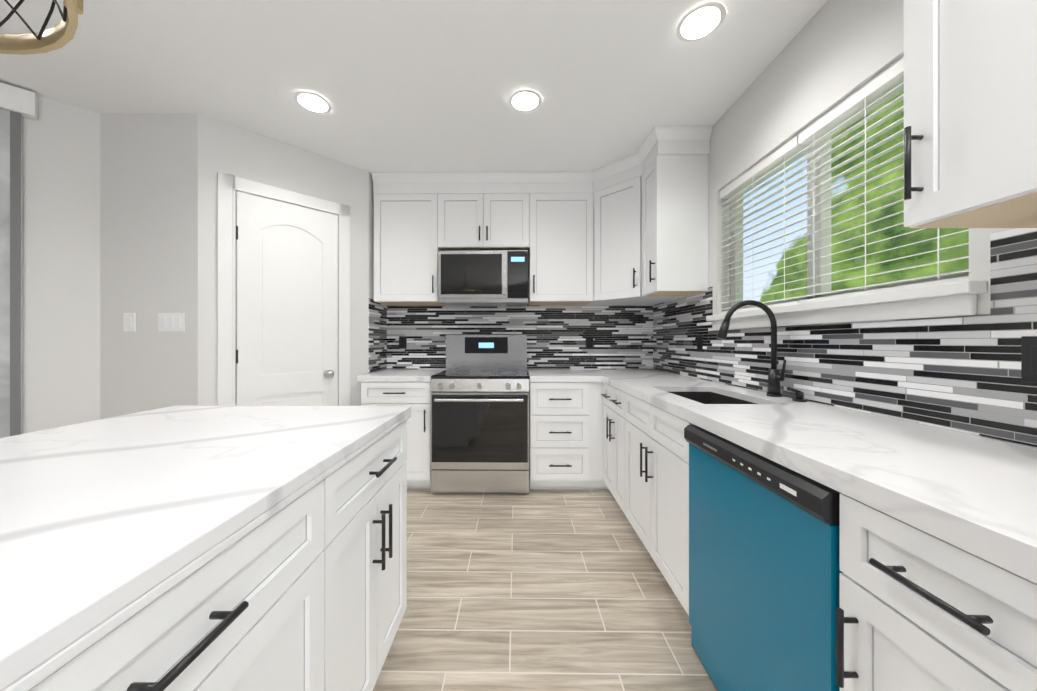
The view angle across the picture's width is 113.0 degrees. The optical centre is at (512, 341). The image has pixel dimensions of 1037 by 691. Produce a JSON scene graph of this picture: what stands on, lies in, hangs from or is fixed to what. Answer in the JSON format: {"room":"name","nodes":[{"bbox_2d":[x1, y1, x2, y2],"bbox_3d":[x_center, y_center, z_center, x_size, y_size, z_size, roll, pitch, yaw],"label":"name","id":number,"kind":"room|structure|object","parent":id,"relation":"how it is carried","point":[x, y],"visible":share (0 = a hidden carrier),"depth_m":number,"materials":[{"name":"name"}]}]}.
{"room":"kitchen","nodes":[
{"label":"kitchen","id":0,"kind":"room"},
{"bbox_2d":[23,95,94,433],"bbox_3d":[-2.750,-0.125,2.047,0.320,2.610,0.180,0,0,1],"label":"wall","id":1,"kind":"structure","parent":0,"point":[59,146],"depth_m":2.04,"materials":[{"name":"white paint"}]},
{"bbox_2d":[95,113,218,419],"bbox_3d":[-2.438,-0.125,2.214,0.940,2.610,0.160,0,0,1],"label":"wall","id":2,"kind":"structure","parent":0,"point":[119,215],"depth_m":2.15,"materials":[{"name":"white paint"}]},
{"bbox_2d":[123,313,135,331],"bbox_3d":[-2.398,-0.120,2.148,0.072,0.116,0.010,0,0,1],"label":"switch plate","id":3,"kind":"object","parent":2,"relation":"attached to","point":[129,322],"visible":1,"depth_m":2.15,"materials":[{"name":"white plastic"}]},
{"bbox_2d":[158,313,184,331],"bbox_3d":[-2.133,-0.120,2.145,0.165,0.116,0.010,0,0,1],"label":"switch plate","id":4,"kind":"object","parent":2,"relation":"attached to","point":[171,322],"visible":1,"depth_m":2.14,"materials":[{"name":"white plastic"}]},
{"bbox_2d":[219,123,385,405],"bbox_3d":[-1.611,-0.125,2.799,0.800,2.610,0.990,0,0,1],"label":"wall","id":5,"kind":"structure","parent":0,"point":[245,154],"depth_m":2.68,"materials":[{"name":"white paint"}]},
{"bbox_2d":[217,172,349,405],"bbox_3d":[-1.601,0.045,2.490,0.816,2.270,0.024,0,0,-44],"label":"door frame","id":6,"kind":"structure","parent":5,"relation":"attached to","point":[228,186],"depth_m":2.25,"materials":[{"name":"white wood"}]},
{"bbox_2d":[236,191,337,405],"bbox_3d":[-1.578,0.089,2.463,0.626,2.167,0.088,0,0,-44],"label":"door","id":7,"kind":"structure","parent":5,"relation":"in","point":[287,307],"depth_m":2.46,"materials":[{"name":"white wood"}]},
{"bbox_2d":[369,298,386,372],"bbox_3d":[-1.204,-0.050,3.087,0.006,0.629,0.394,0,0,1],"label":"backsplash","id":8,"kind":"structure","parent":5,"relation":"attached to","point":[377,336],"depth_m":3.06,"materials":[{"name":"tile"}]},
{"bbox_2d":[0,0,827,174],"bbox_3d":[-2.286,-1.456,-0.273,7.480,0.050,7.450,0,0,1],"label":"ceiling","id":9,"kind":"structure","parent":0,"point":[416,85],"depth_m":1.80,"materials":[{"name":"white paint"}]},
{"bbox_2d":[0,0,82,54],"bbox_3d":[-0.800,-0.948,0.295,0.530,0.962,0.528,0,0,1],"label":"pendant lamp","id":10,"kind":"object","parent":9,"relation":"hanging from","point":[61,34],"visible":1,"depth_m":0.54,"materials":[{"name":"gold metal"}]},
{"bbox_2d":[294,91,331,113],"bbox_3d":[-1.189,-1.424,2.050,0.196,0.002,0.196,0,0,1],"label":"recessed light","id":11,"kind":"object","parent":9,"relation":"in","point":[313,102],"visible":1,"depth_m":2.04,"materials":[{"name":"white plastic"}]},
{"bbox_2d":[509,89,541,111],"bbox_3d":[0.078,-1.424,2.035,0.196,0.002,0.196,0,0,1],"label":"recessed light","id":12,"kind":"object","parent":9,"relation":"in","point":[525,100],"visible":1,"depth_m":2.02,"materials":[{"name":"white plastic"}]},
{"bbox_2d":[676,2,725,41],"bbox_3d":[0.843,-1.424,1.537,0.196,0.002,0.196,0,0,1],"label":"recessed light","id":13,"kind":"object","parent":9,"relation":"in","point":[700,22],"visible":1,"depth_m":1.53,"materials":[{"name":"white plastic"}]},
{"bbox_2d":[373,488,717,690],"bbox_3d":[-2.286,1.204,-0.274,7.480,0.050,7.450,0,0,1],"label":"floor","id":14,"kind":"structure","parent":0,"point":[552,590],"depth_m":1.54,"materials":[{"name":"beige tile"}]},
{"bbox_2d":[29,462,348,690],"bbox_3d":[-0.907,0.746,0.449,0.945,0.868,0.806,0,0,1],"label":"base cabinet","id":15,"kind":"object","parent":14,"relation":"on","point":[306,591],"depth_m":0.58,"materials":[{"name":"white wood"}]},
{"bbox_2d":[349,420,406,690],"bbox_3d":[-0.900,0.746,1.062,0.945,0.868,0.652,0,0,1],"label":"base cabinet","id":16,"kind":"object","parent":14,"relation":"on","point":[378,474],"depth_m":1.07,"materials":[{"name":"white wood"}]},
{"bbox_2d":[0,405,410,690],"bbox_3d":[-0.919,0.288,0.327,0.983,0.046,2.182,0,0,1],"label":"countertop","id":17,"kind":"structure","parent":16,"relation":"on","point":[108,525],"depth_m":0.58,"materials":[{"name":"stone"}]},
{"bbox_2d":[361,382,431,488],"bbox_3d":[-0.899,0.738,2.948,0.541,0.884,0.657,0,0,1],"label":"base cabinet","id":18,"kind":"object","parent":14,"relation":"on","point":[416,396],"visible":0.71,"depth_m":2.67,"materials":[{"name":"white wood"}]},
{"bbox_2d":[357,369,445,381],"bbox_3d":[-0.912,0.288,2.965,0.570,0.046,0.627,0,0,1],"label":"countertop","id":19,"kind":"structure","parent":18,"relation":"on","point":[406,375],"depth_m":2.68,"materials":[{"name":"stone"}]},
{"bbox_2d":[430,335,528,493],"bbox_3d":[-0.244,0.559,2.904,0.758,1.243,0.725,0,0,1],"label":"range","id":20,"kind":"object","parent":14,"relation":"on","point":[479,387],"visible":1,"depth_m":2.61,"materials":[{"name":"silver metal"}]},
{"bbox_2d":[529,379,608,489],"bbox_3d":[0.740,0.738,2.929,1.196,0.884,0.657,0,0,1],"label":"base cabinet","id":21,"kind":"object","parent":14,"relation":"on","point":[565,435],"visible":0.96,"depth_m":2.65,"materials":[{"name":"white wood"}]},
{"bbox_2d":[527,369,598,381],"bbox_3d":[0.411,0.288,2.949,0.540,0.046,0.627,0,0,1],"label":"countertop","id":22,"kind":"structure","parent":21,"relation":"on","point":[535,375],"depth_m":2.68,"materials":[{"name":"stone"}]},
{"bbox_2d":[601,382,625,513],"bbox_3d":[0.997,0.738,2.385,0.669,0.884,0.532,0,0,1],"label":"base cabinet","id":23,"kind":"object","parent":14,"relation":"on","point":[614,419],"visible":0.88,"depth_m":2.34,"materials":[{"name":"white wood"}]},
{"bbox_2d":[625,393,693,615],"bbox_3d":[0.990,0.738,1.720,0.669,0.884,0.795,0,0,1],"label":"base cabinet","id":24,"kind":"object","parent":14,"relation":"on","point":[656,479],"visible":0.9,"depth_m":1.62,"materials":[{"name":"white wood"}]},
{"bbox_2d":[684,425,842,690],"bbox_3d":[0.962,0.744,1.018,0.609,0.848,0.599,0,0,1],"label":"dishwasher","id":25,"kind":"object","parent":14,"relation":"on","point":[764,568],"visible":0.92,"depth_m":0.93,"materials":[{"name":"blue painted metal"},{"name":"dark plastic"}]},
{"bbox_2d":[836,493,1036,690],"bbox_3d":[0.994,0.746,0.509,0.631,0.868,0.410,0,0,1],"label":"base cabinet","id":26,"kind":"object","parent":14,"relation":"on","point":[919,610],"visible":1,"depth_m":0.55,"materials":[{"name":"white wood"}]},
{"bbox_2d":[591,369,1036,583],"bbox_3d":[0.988,0.288,1.236,0.652,0.046,4.042,0,0,1],"label":"countertop","id":27,"kind":"structure","parent":26,"relation":"on","point":[976,495],"depth_m":0.78,"materials":[{"name":"stone"}]},
{"bbox_2d":[669,392,756,403],"bbox_3d":[0.991,0.394,1.736,0.371,0.196,0.594,0,0,1],"label":"sink basin","id":28,"kind":"object","parent":27,"relation":"in","point":[708,398],"visible":0.06,"depth_m":2.02,"materials":[{"name":"grey metal"}]},
{"bbox_2d":[716,300,785,396],"bbox_3d":[1.142,0.032,1.639,0.304,0.463,0.097,0,0,1],"label":"faucet","id":29,"kind":"object","parent":27,"relation":"on","point":[775,378],"visible":1,"depth_m":1.65,"materials":[{"name":"black metal"}]},
{"bbox_2d":[787,387,806,401],"bbox_3d":[1.262,0.233,1.522,0.078,0.062,0.052,0,0,1],"label":"soap dispenser","id":30,"kind":"object","parent":27,"relation":"on","point":[799,395],"visible":1,"depth_m":1.51,"materials":[{"name":"black metal"}]},
{"bbox_2d":[658,0,1036,447],"bbox_3d":[1.378,-0.126,-0.390,0.150,2.610,7.300,0,0,1],"label":"wall","id":31,"kind":"structure","parent":0,"point":[832,53],"depth_m":1.55,"materials":[{"name":"white paint"}]},
{"bbox_2d":[371,126,712,193],"bbox_3d":[0.070,-1.347,2.624,2.526,0.161,0.683,0,0,1],"label":"crown molding","id":32,"kind":"structure","parent":31,"relation":"attached to","point":[677,140],"depth_m":2.90,"materials":[{"name":"white wood"}]},
{"bbox_2d":[587,176,685,304],"bbox_3d":[1.004,-0.805,2.928,0.669,0.921,0.669,0,0,1],"label":"upper cabinet","id":33,"kind":"object","parent":31,"relation":"attached to","point":[647,300],"depth_m":2.77,"materials":[{"name":"white wood"}]},
{"bbox_2d":[642,155,707,295],"bbox_3d":[1.141,-0.805,2.473,0.385,0.922,0.286,0,0,1],"label":"upper cabinet","id":34,"kind":"object","parent":31,"relation":"attached to","point":[674,225],"visible":1,"depth_m":2.33,"materials":[{"name":"white wood"}]},
{"bbox_2d":[653,228,1036,446],"bbox_3d":[1.314,-0.051,0.861,0.006,0.629,4.800,0,0,1],"label":"backsplash","id":35,"kind":"structure","parent":31,"relation":"attached to","point":[960,373],"depth_m":1.14,"materials":[{"name":"tile"}]},
{"bbox_2d":[697,335,702,350],"bbox_3d":[1.325,0.010,2.426,0.008,0.116,0.072,0,0,1],"label":"electrical outlet","id":36,"kind":"object","parent":35,"relation":"attached to","point":[699,342],"visible":1,"depth_m":2.41,"materials":[{"name":"black plastic"}]},
{"bbox_2d":[1021,336,1036,382],"bbox_3d":[1.307,0.045,0.844,0.008,0.116,0.072,0,0,1],"label":"electrical outlet","id":37,"kind":"object","parent":35,"relation":"attached to","point":[1028,358],"visible":1,"depth_m":0.86,"materials":[{"name":"black plastic"}]},
{"bbox_2d":[706,89,987,329],"bbox_3d":[1.371,-0.528,1.610,0.190,0.905,1.320,0,0,1],"label":"window","id":38,"kind":"structure","parent":31,"relation":"in","point":[952,299],"depth_m":1.46,"materials":[{"name":"white"}]},
{"bbox_2d":[720,134,809,313],"bbox_3d":[1.372,-0.531,1.919,0.064,0.893,0.610,0,0,1],"label":"window blind","id":39,"kind":"object","parent":38,"relation":"attached to","point":[780,157],"visible":0.79,"depth_m":1.83,"materials":[{"name":"white plastic"}]},
{"bbox_2d":[798,55,968,302],"bbox_3d":[1.367,-0.576,1.302,0.060,0.804,0.610,0,0,1],"label":"window blind","id":40,"kind":"object","parent":38,"relation":"attached to","point":[886,83],"visible":0.65,"depth_m":1.33,"materials":[{"name":"white plastic"}]},
{"bbox_2d":[904,0,1036,227],"bbox_3d":[1.138,-0.828,0.566,0.347,1.094,0.566,0,0,1],"label":"upper cabinet","id":41,"kind":"object","parent":31,"relation":"attached to","point":[970,113],"visible":1,"depth_m":0.72,"materials":[{"name":"white wood"}]},
{"bbox_3d":[0.085,-0.125,3.335,2.820,2.610,0.120,0,0,1],"label":"wall","id":42,"kind":"structure","parent":0,"visible":0},
{"bbox_2d":[374,194,444,305],"bbox_3d":[-0.911,-0.804,3.092,0.552,0.922,0.385,0,0,1],"label":"upper cabinet","id":43,"kind":"object","parent":42,"relation":"attached to","point":[406,249],"visible":0.96,"depth_m":2.95,"materials":[{"name":"white wood"}]},
{"bbox_2d":[438,193,529,254],"bbox_3d":[-0.241,-1.035,3.085,0.786,0.462,0.385,0,0,1],"label":"upper cabinet","id":44,"kind":"object","parent":42,"relation":"attached to","point":[497,221],"visible":1,"depth_m":2.94,"materials":[{"name":"white wood"}]},
{"bbox_2d":[438,250,527,306],"bbox_3d":[-0.242,-0.550,3.060,0.756,0.439,0.413,0,0,1],"label":"over-the-range microwave","id":45,"kind":"object","parent":44,"relation":"attached to","point":[483,278],"visible":1,"depth_m":2.88,"materials":[{"name":"silver metal"}]},
{"bbox_2d":[387,304,652,368],"bbox_3d":[0.067,-0.050,3.272,2.542,0.629,0.006,0,0,1],"label":"backsplash","id":46,"kind":"structure","parent":42,"relation":"attached to","point":[622,335],"depth_m":3.27,"materials":[{"name":"tile"}]},
{"bbox_2d":[399,337,406,348],"bbox_3d":[-1.045,0.010,3.277,0.072,0.116,0.008,0,0,1],"label":"electrical outlet","id":47,"kind":"object","parent":46,"relation":"attached to","point":[402,342],"visible":1,"depth_m":3.28,"materials":[{"name":"black plastic"}]},
{"bbox_2d":[586,336,592,348],"bbox_3d":[0.735,0.010,3.257,0.072,0.116,0.008,0,0,1],"label":"electrical outlet","id":48,"kind":"object","parent":46,"relation":"attached to","point":[589,342],"visible":1,"depth_m":3.26,"materials":[{"name":"black plastic"}]},
{"bbox_2d":[528,193,592,304],"bbox_3d":[0.424,-0.804,3.077,0.544,0.922,0.385,0,0,1],"label":"upper cabinet","id":49,"kind":"object","parent":42,"relation":"attached to","point":[560,263],"visible":1,"depth_m":2.93,"materials":[{"name":"white wood"}]},
{"label":"outside","id":50,"kind":"structure","parent":0,"visible":0},
{"bbox_2d":[743,91,968,306],"bbox_3d":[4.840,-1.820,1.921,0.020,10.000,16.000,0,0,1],"label":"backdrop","id":51,"kind":"structure","parent":50,"point":[948,266],"depth_m":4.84,"materials":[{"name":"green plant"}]},
{"bbox_3d":[-3.762,-0.125,1.092,2.600,2.610,0.120,0,0,-44],"label":"wall","id":52,"kind":"structure","parent":0,"visible":0},
{"bbox_2d":[0,82,37,437],"bbox_3d":[-3.215,-0.123,1.498,1.350,2.585,0.056,0,0,-44],"label":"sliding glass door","id":53,"kind":"structure","parent":52,"relation":"attached to","point":[17,104],"depth_m":1.91,"materials":[{"name":"white painted wood"},{"name":"grey painted metal"},{"name":"glass"}]}
]}

